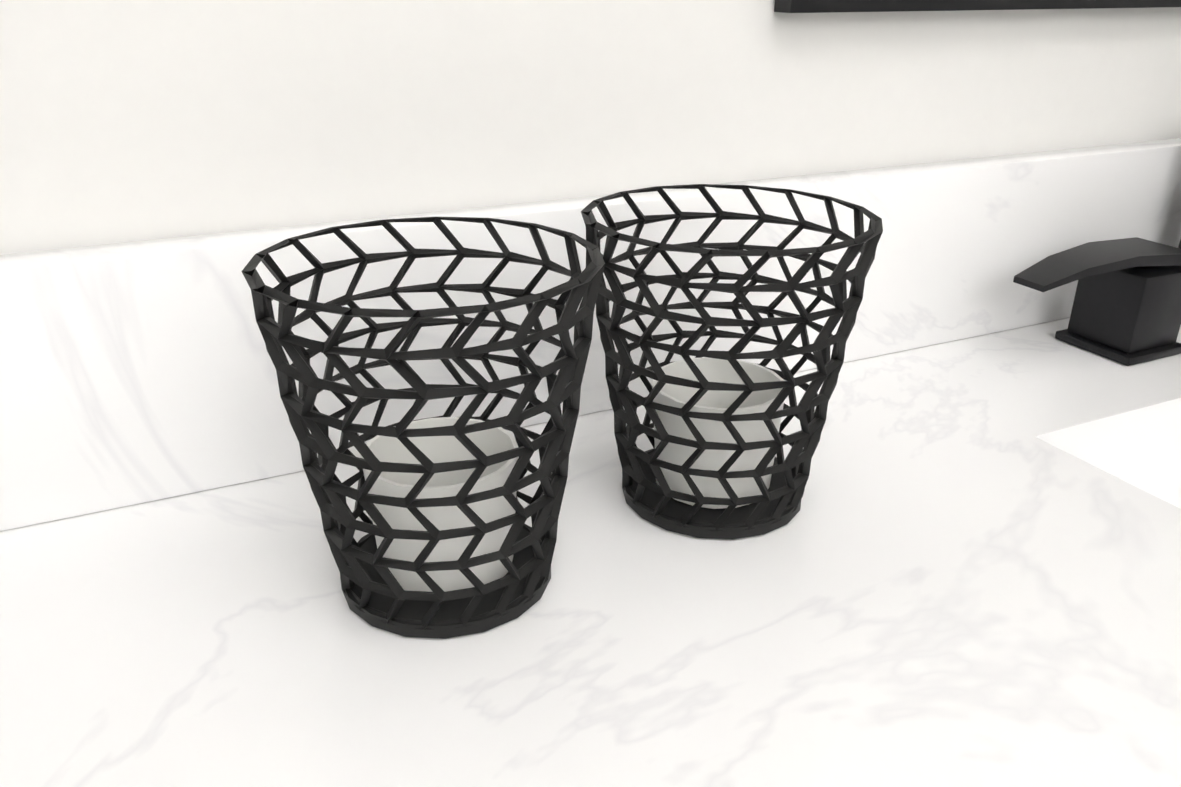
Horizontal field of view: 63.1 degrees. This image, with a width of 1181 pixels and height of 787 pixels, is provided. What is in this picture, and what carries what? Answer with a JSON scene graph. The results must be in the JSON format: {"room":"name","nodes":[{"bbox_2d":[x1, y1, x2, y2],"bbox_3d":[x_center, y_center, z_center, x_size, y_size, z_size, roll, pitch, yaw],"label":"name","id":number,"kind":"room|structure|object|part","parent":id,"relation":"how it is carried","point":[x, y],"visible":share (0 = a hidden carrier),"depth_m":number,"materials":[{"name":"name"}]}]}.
{"room":"bathroom","nodes":[
{"label":"bathroom","id":0,"kind":"room"},
{"bbox_2d":[0,0,1180,254],"bbox_3d":[-0.150,-0.269,0.367,1.960,2.440,0.135,-11,26,-24],"label":"wall","id":1,"kind":"structure","parent":0,"point":[130,120],"depth_m":0.43,"materials":[{"name":"paint"}]},
{"bbox_3d":[0.374,-0.647,0.402,0.620,0.900,0.013,-11,26,-24],"label":"mirror","id":2,"kind":"part","parent":1,"relation":"part of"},
{"bbox_2d":[0,138,1180,529],"bbox_3d":[-0.069,-0.029,0.437,1.634,0.105,0.020,-11,26,-24],"label":"backsplash","id":3,"kind":"structure","parent":0,"relation":"attached to","point":[138,371],"depth_m":0.42,"materials":[{"name":"white stone"}]},
{"bbox_3d":[1.221,1.158,0.259,3.850,0.060,2.560,-11,26,-24],"label":"floor","id":4,"kind":"structure","parent":0,"visible":0},
{"bbox_2d":[904,334,1180,445],"bbox_3d":[0.048,0.560,0.427,1.632,0.880,0.571,-11,26,-24],"label":"sink","id":5,"kind":"object","parent":4,"relation":"on","point":[1075,399],"depth_m":0.52,"materials":[{"name":"ceramic"}]},
{"bbox_2d":[0,354,1180,786],"bbox_3d":[0.052,0.131,0.259,1.450,0.040,0.537,-11,26,-24],"label":"countertop","id":6,"kind":"structure","parent":5,"relation":"on","point":[959,592],"depth_m":0.32,"materials":[{"name":"white stone"}]},
{"bbox_2d":[241,217,604,638],"bbox_3d":[-0.052,0.011,0.328,0.110,0.119,0.112,-11,26,-24],"label":"candle holder","id":7,"kind":"object","parent":6,"relation":"on","point":[451,544],"visible":1,"depth_m":0.31,"materials":[{"name":"black metal"}]},
{"bbox_2d":[581,184,882,539],"bbox_3d":[0.052,-0.013,0.385,0.110,0.119,0.112,-11,26,-24],"label":"candle holder","id":8,"kind":"object","parent":6,"relation":"on","point":[709,465],"visible":1,"depth_m":0.37,"materials":[{"name":"black metal"}]},
{"bbox_2d":[992,186,1180,373],"bbox_3d":[0.419,-0.095,0.563,0.380,0.132,0.120,-11,26,-24],"label":"faucet","id":9,"kind":"object","parent":6,"relation":"on","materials":[{"name":"black metal"}]},
{"bbox_2d":[1080,418,1180,497],"bbox_3d":[0.486,0.116,0.488,0.488,0.137,0.273,-11,26,-24],"label":"sink","id":10,"kind":"object","parent":6,"relation":"in","point":[1154,455],"depth_m":0.51,"materials":[{"name":"white ceramic"}]}
]}

